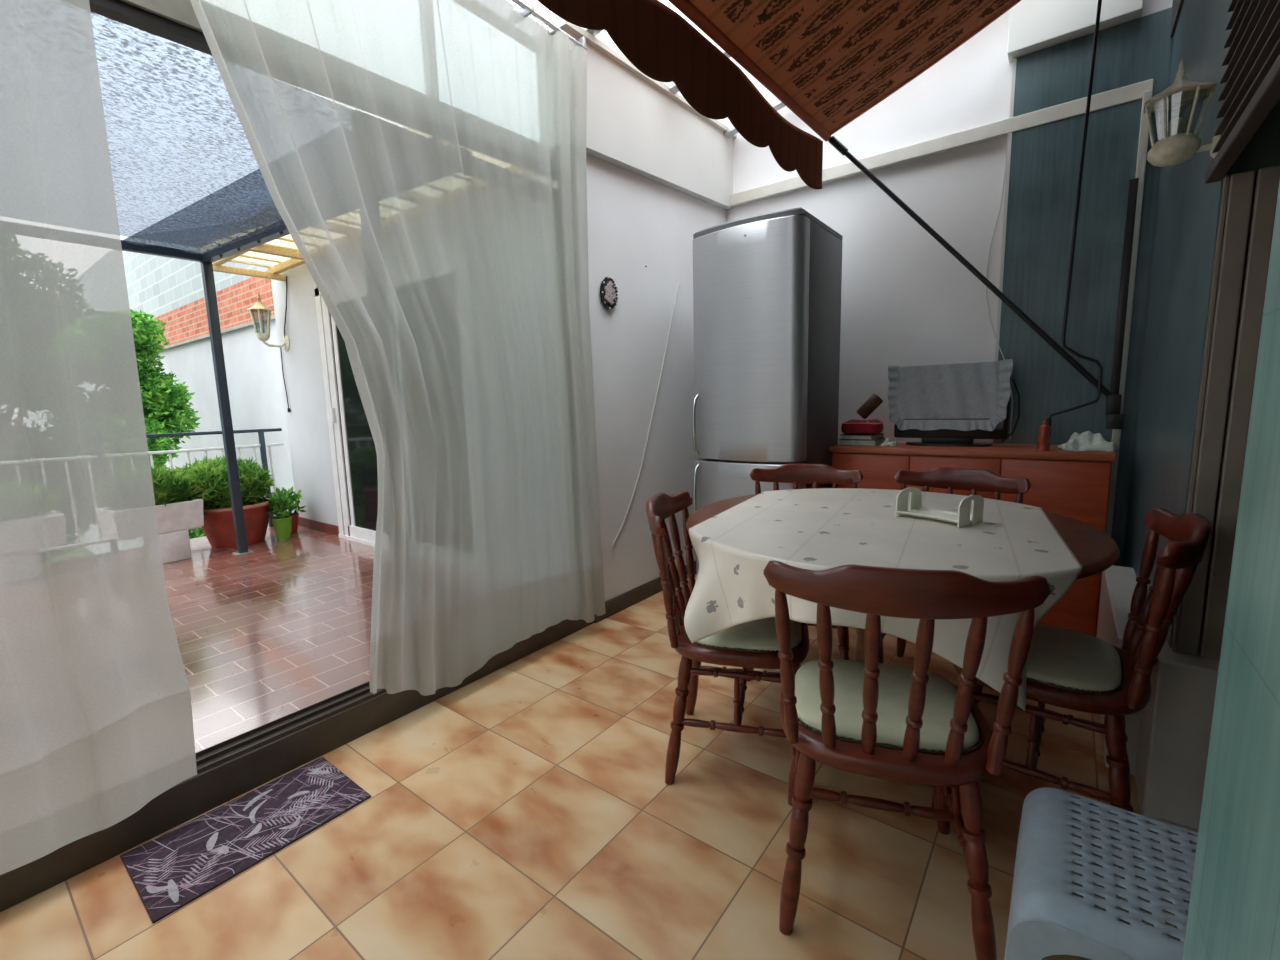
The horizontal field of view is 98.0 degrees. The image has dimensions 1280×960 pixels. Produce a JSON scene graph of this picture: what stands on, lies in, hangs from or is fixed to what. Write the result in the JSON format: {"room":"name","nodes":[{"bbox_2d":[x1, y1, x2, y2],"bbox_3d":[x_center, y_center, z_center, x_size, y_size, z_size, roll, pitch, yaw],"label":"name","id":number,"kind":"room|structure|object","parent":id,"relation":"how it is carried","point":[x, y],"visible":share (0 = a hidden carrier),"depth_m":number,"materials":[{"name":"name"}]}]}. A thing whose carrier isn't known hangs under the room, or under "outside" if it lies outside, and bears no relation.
{"room":"sunroom","nodes":[
{"label":"sunroom","id":0,"kind":"room"},
{"bbox_2d":[163,526,374,752],"bbox_3d":[-4.198,1.091,1.534,4.310,0.100,7.500,5,10,37],"label":"floor","id":1,"kind":"structure","parent":0,"point":[282,628],"depth_m":3.00,"materials":[{"name":"tile"}]},
{"bbox_2d":[159,529,191,563],"bbox_3d":[-3.709,0.514,4.385,0.200,0.235,0.200,3,9,29],"label":"concrete block","id":2,"kind":"object","parent":1,"relation":"on","point":[175,546],"visible":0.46,"depth_m":4.34,"materials":[{"name":"white concrete"}]},
{"bbox_2d":[150,462,203,533],"bbox_3d":[-3.792,0.134,4.311,0.462,0.540,0.741,3,9,29],"label":"trough","id":3,"kind":"object","parent":2,"relation":"on","point":[169,486],"visible":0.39,"depth_m":4.34,"materials":[{"name":"green plant"}]},
{"bbox_2d":[121,225,289,555],"bbox_3d":[-3.613,-0.130,1.348,3.310,2.340,5.420,5,10,37],"label":"pergola","id":4,"kind":"object","parent":1,"relation":"on","point":[231,249],"visible":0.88,"depth_m":4.30,"materials":[{"name":"black metal"}]},
{"bbox_2d":[91,12,284,261],"bbox_3d":[-3.639,-1.193,1.153,3.250,0.260,5.346,5,10,37],"label":"shade net","id":5,"kind":"object","parent":4,"relation":"on","point":[187,176],"visible":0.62,"depth_m":2.31,"materials":[{"name":"black fabric"}]},
{"bbox_2d":[146,428,282,529],"bbox_3d":[-5.871,0.427,2.716,0.040,0.975,7.500,5,10,37],"label":"railing","id":6,"kind":"object","parent":1,"relation":"on","point":[262,445],"visible":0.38,"depth_m":5.32,"materials":[{"name":"grey metal"}]},
{"bbox_2d":[174,455,275,547],"bbox_3d":[-3.611,0.168,4.809,0.703,0.800,0.855,5,10,37],"label":"potted plant","id":7,"kind":"object","parent":1,"relation":"on","point":[218,528],"visible":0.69,"depth_m":4.70,"materials":[{"name":"green plant"}]},
{"bbox_2d":[266,487,293,540],"bbox_3d":[-3.216,0.297,4.985,0.259,0.476,0.208,1,8,18],"label":"potted plant","id":8,"kind":"object","parent":1,"relation":"on","point":[282,522],"visible":1,"depth_m":4.95,"materials":[{"name":"green plant"}]},
{"bbox_2d":[265,486,306,532],"bbox_3d":[-3.330,0.280,5.256,0.352,0.442,0.339,5,10,37],"label":"potted plant","id":9,"kind":"object","parent":1,"relation":"on","point":[295,516],"visible":0.44,"depth_m":5.25,"materials":[{"name":"green plant"}]},
{"bbox_2d":[271,264,337,525],"bbox_3d":[-1.748,-0.640,4.397,4.080,2.420,0.400,5,10,37],"label":"wall","id":10,"kind":"structure","parent":0,"point":[307,421],"depth_m":5.17,"materials":[{"name":"white paint"}]},
{"bbox_2d":[212,234,304,280],"bbox_3d":[-2.030,-1.809,4.016,3.502,0.193,1.050,5,10,37],"label":"canopy","id":11,"kind":"object","parent":10,"relation":"attached to","point":[283,252],"visible":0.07,"depth_m":4.75,"materials":[{"name":"wood"}]},
{"bbox_2d":[248,292,289,350],"bbox_3d":[-3.436,-1.466,5.135,0.203,0.518,0.278,5,10,37],"label":"wall lantern","id":12,"kind":"object","parent":10,"relation":"attached to","point":[259,306],"visible":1,"depth_m":5.09,"materials":[{"name":"white paint"}]},
{"bbox_2d":[280,347,289,411],"bbox_3d":[-3.424,-0.964,5.363,0.056,0.620,0.024,5,10,37],"label":"cable","id":13,"kind":"object","parent":12,"relation":"hanging from","point":[288,408],"visible":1,"depth_m":5.37,"materials":[{"name":"black metal"}]},
{"bbox_2d":[284,276,287,338],"bbox_3d":[-3.290,-1.586,5.165,0.190,0.562,0.017,5,10,37],"label":"cable","id":14,"kind":"object","parent":10,"relation":"attached to","point":[286,276],"visible":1,"depth_m":5.15,"materials":[{"name":"black metal"}]},
{"bbox_2d":[298,517,338,535],"bbox_3d":[-3.093,0.440,5.340,0.940,0.090,0.015,5,10,37],"label":"baseboard","id":15,"kind":"structure","parent":10,"relation":"attached to","point":[304,522],"depth_m":5.31,"materials":[{"name":"red tile"}]},
{"bbox_2d":[314,288,377,546],"bbox_3d":[-1.897,-0.490,4.249,2.140,2.170,0.050,5,10,37],"label":"door","id":16,"kind":"structure","parent":10,"relation":"in","point":[352,445],"depth_m":4.72,"materials":[{"name":"white metal"}]},
{"bbox_2d":[0,575,1179,959],"bbox_3d":[-0.007,1.024,1.177,2.500,0.080,5.430,5,10,37],"label":"floor","id":17,"kind":"structure","parent":0,"point":[527,810],"depth_m":1.42,"materials":[{"name":"beige tile"}]},
{"bbox_2d":[120,757,370,922],"bbox_3d":[-1.073,0.956,1.546,0.320,0.007,0.500,5,10,37],"label":"floor mat","id":18,"kind":"object","parent":17,"relation":"on","point":[169,871],"visible":1,"depth_m":1.50,"materials":[{"name":"purple fabric"}]},
{"bbox_2d":[646,491,811,800],"bbox_3d":[0.283,0.472,1.764,0.500,0.842,0.484,1,8,14],"label":"dining chair","id":19,"kind":"object","parent":17,"relation":"on","point":[752,644],"visible":0.68,"depth_m":1.64,"materials":[{"name":"brown wood"}]},
{"bbox_2d":[696,617,801,650],"bbox_3d":[0.329,0.437,1.747,0.344,0.036,0.376,1,8,14],"label":"cushion","id":20,"kind":"object","parent":19,"relation":"on","point":[760,634],"depth_m":1.59,"materials":[{"name":"fabric"}]},
{"bbox_2d":[692,207,842,578],"bbox_3d":[0.698,-0.319,3.096,0.600,2.018,0.645,5,10,37],"label":"refrigerator","id":21,"kind":"object","parent":17,"relation":"on","point":[767,286],"visible":0.56,"depth_m":2.80,"materials":[{"name":"grey metal"}]},
{"bbox_2d":[747,464,862,680],"bbox_3d":[0.691,0.376,2.382,0.484,0.842,0.500,1,8,19],"label":"dining chair","id":22,"kind":"object","parent":17,"relation":"on","point":[815,474],"visible":0.16,"depth_m":2.52,"materials":[{"name":"brown wood"}]},
{"bbox_2d":[686,494,1119,784],"bbox_3d":[0.758,0.492,1.833,1.200,0.746,1.200,5,10,37],"label":"dining table","id":23,"kind":"object","parent":17,"relation":"on","point":[1095,550],"visible":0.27,"depth_m":1.54,"materials":[{"name":"brown wood"}]},
{"bbox_2d":[684,488,1082,710],"bbox_3d":[0.751,0.251,1.799,0.958,0.266,1.275,3,9,29],"label":"tablecloth","id":24,"kind":"object","parent":23,"relation":"on","point":[814,529],"visible":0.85,"depth_m":1.47,"materials":[{"name":"white fabric"}]},
{"bbox_2d":[896,487,983,527],"bbox_3d":[0.924,0.077,1.722,0.132,0.090,0.201,-6,9,-31],"label":"napkin holder","id":25,"kind":"object","parent":24,"relation":"on","point":[963,517],"visible":1,"depth_m":1.72,"materials":[{"name":"beige plastic"}]},
{"bbox_2d":[763,560,1050,959],"bbox_3d":[0.535,0.538,1.240,0.484,0.842,0.500,1,8,17],"label":"dining chair","id":26,"kind":"object","parent":17,"relation":"on","point":[871,718],"visible":1,"depth_m":1.08,"materials":[{"name":"brown wood"}]},
{"bbox_2d":[795,659,978,751],"bbox_3d":[0.549,0.495,1.282,0.376,0.036,0.344,1,8,17],"label":"cushion","id":27,"kind":"object","parent":26,"relation":"on","point":[894,681],"depth_m":1.21,"materials":[{"name":"fabric"}]},
{"bbox_2d":[883,467,1030,656],"bbox_3d":[1.156,0.396,2.149,0.500,0.842,0.484,-9,11,-44],"label":"dining chair","id":28,"kind":"object","parent":17,"relation":"on","point":[949,478],"visible":0.07,"depth_m":2.25,"materials":[{"name":"brown wood"}]},
{"bbox_2d":[829,441,1115,636],"bbox_3d":[1.648,0.261,2.897,1.185,0.875,0.492,5,10,37],"label":"sideboard","id":29,"kind":"object","parent":17,"relation":"on","point":[1071,484],"visible":0.28,"depth_m":2.48,"materials":[{"name":"orange wood"}]},
{"bbox_2d":[839,438,884,445],"bbox_3d":[1.240,-0.215,3.105,0.195,0.032,0.220,4,10,35],"label":"book","id":30,"kind":"object","parent":29,"relation":"on","point":[876,442],"visible":0.66,"depth_m":3.02,"materials":[{"name":"grey paper"}]},
{"bbox_2d":[841,433,883,439],"bbox_3d":[1.238,-0.244,3.103,0.170,0.026,0.200,5,10,40],"label":"book","id":31,"kind":"object","parent":30,"relation":"on","point":[880,435],"visible":0.8,"depth_m":3.04,"materials":[{"name":"white paper"}]},
{"bbox_2d":[841,419,883,434],"bbox_3d":[1.236,-0.299,3.095,0.210,0.084,0.180,5,10,37],"label":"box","id":32,"kind":"object","parent":31,"relation":"on","point":[853,426],"visible":1,"depth_m":3.02,"materials":[{"name":"red plastic"}]},
{"bbox_2d":[856,394,882,418],"bbox_3d":[1.278,-0.409,3.096,0.136,0.141,0.068,2,9,25],"label":"rolled mat","id":33,"kind":"object","parent":32,"relation":"on","point":[874,401],"visible":1,"depth_m":3.07,"materials":[{"name":"brown wood"}]},
{"bbox_2d":[880,438,897,446],"bbox_3d":[1.328,-0.204,2.963,0.077,0.043,0.108,5,10,37],"label":"cloth","id":34,"kind":"object","parent":29,"relation":"on","point":[887,442],"visible":1,"depth_m":2.95,"materials":[{"name":"white fabric"}]},
{"bbox_2d":[887,359,1019,446],"bbox_3d":[1.615,-0.393,2.890,0.600,0.425,0.180,5,10,37],"label":"television","id":35,"kind":"object","parent":29,"relation":"on","point":[940,437],"depth_m":2.85,"materials":[{"name":"grey fabric"}]},
{"bbox_2d":[1036,421,1049,450],"bbox_3d":[1.827,-0.200,2.516,0.048,0.135,0.048,5,10,37],"label":"pepper mill","id":36,"kind":"object","parent":29,"relation":"on","point":[1044,430],"visible":1,"depth_m":2.50,"materials":[{"name":"red wood"}]},
{"bbox_2d":[1057,431,1119,451],"bbox_3d":[2.039,-0.183,2.533,0.220,0.086,0.259,5,10,37],"label":"folded cloth","id":37,"kind":"object","parent":29,"relation":"on","point":[1085,441],"visible":1,"depth_m":2.48,"materials":[{"name":"white fabric"}]},
{"bbox_2d":[931,508,1211,878],"bbox_3d":[1.115,0.490,1.480,0.500,0.842,0.484,5,10,39],"label":"dining chair","id":38,"kind":"object","parent":17,"relation":"on","point":[1066,668],"visible":0.79,"depth_m":1.33,"materials":[{"name":"brown wood"}]},
{"bbox_2d":[1026,623,1121,691],"bbox_3d":[1.076,0.451,1.506,0.344,0.036,0.376,5,10,39],"label":"cushion","id":39,"kind":"object","parent":38,"relation":"on","point":[1058,658],"depth_m":1.39,"materials":[{"name":"fabric"}]},
{"bbox_2d":[1004,787,1197,959],"bbox_3d":[0.743,0.787,0.852,0.308,0.440,0.328,5,10,37],"label":"step stool","id":40,"kind":"object","parent":17,"relation":"on","point":[1046,919],"visible":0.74,"depth_m":0.80,"materials":[{"name":"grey plastic"}]},
{"bbox_2d":[551,17,726,600],"bbox_3d":[0.143,-0.789,3.376,0.140,2.900,1.580,5,10,37],"label":"wall","id":41,"kind":"structure","parent":0,"point":[635,222],"depth_m":3.09,"materials":[{"name":"paint"}]},
{"bbox_2d":[0,0,593,911],"bbox_3d":[-1.522,-0.384,1.192,0.113,2.780,3.970,5,10,37],"label":"sliding door","id":42,"kind":"structure","parent":41,"relation":"in","point":[228,769],"depth_m":1.64,"materials":[{"name":"brown metal"}]},
{"bbox_2d":[511,0,586,50],"bbox_3d":[-1.469,-1.692,0.976,0.132,0.062,3.920,5,10,37],"label":"curtain rod","id":43,"kind":"object","parent":42,"relation":"attached to","point":[526,9],"visible":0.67,"depth_m":2.27,"materials":[{"name":"metal"}]},
{"bbox_2d":[0,0,196,874],"bbox_3d":[-1.583,-0.350,0.888,0.071,2.540,1.174,5,10,37],"label":"curtain","id":44,"kind":"object","parent":43,"relation":"hanging from","point":[96,719],"visible":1,"depth_m":1.27,"materials":[{"name":"fabric"}]},
{"bbox_2d":[190,0,605,695],"bbox_3d":[-0.702,-0.500,2.012,0.088,2.595,1.610,4,10,37],"label":"curtain","id":45,"kind":"object","parent":43,"relation":"hanging from","point":[423,161],"visible":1,"depth_m":2.02,"materials":[{"name":"fabric"}]},
{"bbox_2d":[600,277,618,309],"bbox_3d":[-0.158,-0.948,2.824,0.026,0.163,0.132,5,10,37],"label":"wall ornament","id":46,"kind":"object","parent":41,"relation":"attached to","point":[607,289],"visible":1,"depth_m":2.81,"materials":[{"name":"black ceramic"}]},
{"bbox_2d":[594,561,695,622],"bbox_3d":[0.203,0.614,3.475,0.014,0.090,1.460,5,10,37],"label":"baseboard","id":47,"kind":"structure","parent":41,"relation":"attached to","point":[614,605],"depth_m":3.14,"materials":[{"name":"brown tile"}]},
{"bbox_2d":[612,284,679,544],"bbox_3d":[0.046,-0.411,3.161,0.008,1.449,0.695,5,10,37],"label":"cable","id":48,"kind":"object","parent":41,"relation":"attached to","point":[679,284],"visible":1,"depth_m":3.19,"materials":[{"name":"plastic"}]},
{"bbox_2d":[562,28,732,209],"bbox_3d":[0.071,-1.886,3.124,0.190,0.525,1.550,5,10,37],"label":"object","id":49,"kind":"structure","parent":41,"relation":"attached to","point":[632,125],"depth_m":2.96,"materials":[{"name":"white paint"}]},
{"bbox_2d":[547,19,736,137],"bbox_3d":[0.069,-2.122,3.076,0.215,0.095,1.570,5,10,37],"label":"ledge","id":50,"kind":"object","parent":49,"relation":"on","point":[562,24],"visible":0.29,"depth_m":2.71,"materials":[{"name":"white paint"}]},
{"bbox_2d":[707,0,1172,444],"bbox_3d":[1.573,-1.297,3.136,2.640,3.900,0.140,5,10,37],"label":"wall","id":51,"kind":"structure","parent":0,"point":[906,300],"depth_m":3.08,"materials":[{"name":"paint"}]},
{"bbox_2d":[730,79,1153,206],"bbox_3d":[1.425,-1.777,3.056,2.060,0.070,0.045,5,10,37],"label":"beam","id":52,"kind":"structure","parent":51,"relation":"attached to","point":[999,129],"depth_m":2.87,"materials":[{"name":"white paint"}]},
{"bbox_2d":[986,134,1012,439],"bbox_3d":[1.848,-0.958,2.817,0.038,1.501,0.204,-3,8,-14],"label":"cable","id":53,"kind":"object","parent":51,"relation":"attached to","point":[1008,134],"visible":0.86,"depth_m":2.84,"materials":[{"name":"plastic"}]},
{"bbox_2d":[995,58,1016,360],"bbox_3d":[1.849,-1.131,2.833,0.015,1.840,0.043,5,10,37],"label":"trim","id":54,"kind":"structure","parent":51,"relation":"attached to","point":[1014,59],"depth_m":2.79,"materials":[{"name":"white paint"}]},
{"bbox_2d":[1007,0,1143,62],"bbox_3d":[1.969,-2.453,2.496,0.485,0.855,0.100,5,10,37],"label":"wall","id":55,"kind":"structure","parent":0,"point":[1034,25],"depth_m":2.54,"materials":[{"name":"white paint"}]},
{"bbox_2d":[993,7,1172,565],"bbox_3d":[2.096,-0.669,2.731,0.560,2.740,0.060,5,10,37],"label":"tiled wall","id":56,"kind":"structure","parent":0,"point":[1045,158],"depth_m":2.64,"materials":[{"name":"green tile"}]},
{"bbox_2d":[1097,90,1152,623],"bbox_3d":[2.241,-0.491,2.587,0.030,2.420,0.035,5,10,37],"label":"trim","id":57,"kind":"structure","parent":56,"relation":"attached to","point":[1144,130],"depth_m":2.52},
{"bbox_2d":[1170,0,1183,37],"bbox_3d":[0.765,-2.176,0.077,0.350,1.280,5.430,5,10,37],"label":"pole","id":58,"kind":"object","parent":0,"point":[1177,5],"depth_m":2.28,"materials":[{"name":"black metal"}]},
{"bbox_2d":[1122,0,1279,646],"bbox_3d":[1.998,-0.487,1.874,0.340,2.620,1.530,5,10,37],"label":"wall","id":59,"kind":"structure","parent":0,"point":[1188,208],"depth_m":1.74,"materials":[{"name":"green paint"}]},
{"bbox_2d":[537,0,1138,428],"bbox_3d":[0.347,-1.062,1.150,1.388,2.122,4.350,5,10,37],"label":"awning","id":60,"kind":"object","parent":59,"relation":"attached to","point":[829,62],"visible":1,"depth_m":2.31,"materials":[{"name":"orange fabric"}]},
{"bbox_2d":[1046,0,1102,446],"bbox_3d":[1.896,-1.201,2.342,0.186,2.131,0.020,5,10,37],"label":"rod","id":61,"kind":"object","parent":60,"relation":"hanging from","point":[1064,346],"visible":0.95,"depth_m":2.38,"materials":[{"name":"black metal"}]},
{"bbox_2d":[1096,565,1219,829],"bbox_3d":[1.698,0.617,1.873,0.200,0.450,1.110,5,10,37],"label":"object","id":62,"kind":"structure","parent":59,"relation":"attached to","point":[1167,745],"depth_m":1.44,"materials":[{"name":"grey tile"}]},
{"bbox_2d":[1142,59,1221,166],"bbox_3d":[1.369,-0.928,1.405,0.150,0.254,0.151,5,10,37],"label":"wall lantern","id":63,"kind":"object","parent":59,"relation":"attached to","point":[1178,147],"visible":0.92,"depth_m":1.39,"materials":[{"name":"white paint"}]},
{"bbox_2d":[1182,180,1279,959],"bbox_3d":[-0.060,-0.232,-0.717,0.460,2.930,2.700,5,10,37],"label":"wall pier","id":64,"kind":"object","parent":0,"point":[1234,911],"depth_m":0.48,"materials":[{"name":"teal paint"}]},
{"bbox_2d":[1158,0,1279,913],"bbox_3d":[1.174,-0.361,0.824,0.370,2.700,1.350,5,10,37],"label":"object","id":65,"kind":"object","parent":64,"relation":"attached to","point":[1251,91],"depth_m":1.32,"materials":[{"name":"metal"}]},
{"bbox_2d":[1212,0,1279,152],"bbox_3d":[1.005,-1.140,0.800,0.016,0.948,1.190,5,10,37],"label":"roller shutter","id":66,"kind":"object","parent":65,"relation":"hanging from","point":[1253,40],"depth_m":1.12,"materials":[{"name":"brown wood"}]},
{"bbox_3d":[-0.158,-2.057,0.819,2.901,0.528,5.850,5,10,37],"label":"ceiling","id":67,"kind":"structure","parent":0,"visible":0},
{"bbox_2d":[581,27,602,36],"bbox_3d":[0.639,-2.192,1.850,2.590,0.521,0.060,5,10,37],"label":"rafter","id":68,"kind":"object","parent":67,"relation":"attached to","point":[594,33],"depth_m":2.53,"materials":[{"name":"metal"}]},
{"bbox_2d":[663,45,730,93],"bbox_3d":[1.029,-2.272,2.357,2.590,0.521,0.060,5,10,37],"label":"rafter","id":69,"kind":"object","parent":67,"relation":"attached to","point":[672,87],"depth_m":3.01,"materials":[{"name":"metal"}]},
{"bbox_2d":[723,96,784,137],"bbox_3d":[1.423,-2.353,2.868,2.590,0.521,0.060,5,10,37],"label":"rafter","id":70,"kind":"object","parent":67,"relation":"attached to","point":[775,102],"depth_m":3.37,"materials":[{"name":"metal"}]},
{"label":"outside","id":71,"kind":"structure","parent":0,"visible":0},
{"bbox_3d":[-21.587,3.811,6.958,29.550,0.100,22.300,5,10,37],"label":"garden","id":72,"kind":"object","parent":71,"visible":0},
{"bbox_2d":[130,309,205,538],"bbox_3d":[-5.461,0.792,6.242,1.378,5.271,1.265,5,10,37],"label":"tree","id":73,"kind":"object","parent":72,"relation":"on","point":[165,410],"visible":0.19,"depth_m":6.02,"materials":[{"name":"green plant"}]},
{"bbox_2d":[154,320,296,525],"bbox_3d":[-14.696,-0.241,15.257,30.000,5.300,0.300,5,10,37],"label":"wall","id":74,"kind":"structure","parent":72,"relation":"on","point":[253,368],"depth_m":8.01,"materials":[{"name":"white paint"}]},
{"bbox_2d":[146,315,274,354],"bbox_3d":[-14.778,-2.872,14.873,30.000,0.040,0.350,5,10,37],"label":"coping","id":75,"kind":"object","parent":74,"relation":"on","point":[245,325],"depth_m":8.02},
{"bbox_2d":[148,271,274,346],"bbox_3d":[-14.741,-3.208,14.886,30.000,0.620,0.200,5,10,37],"label":"brick wall","id":76,"kind":"structure","parent":75,"relation":"on","point":[189,321],"depth_m":8.29,"materials":[{"name":"orange brick"}]},
{"bbox_2d":[122,237,274,320],"bbox_3d":[-14.770,-4.341,14.729,30.000,1.670,0.200,5,10,37],"label":"wall","id":77,"kind":"structure","parent":76,"relation":"on","point":[157,286],"depth_m":9.80,"materials":[{"name":"concrete"}]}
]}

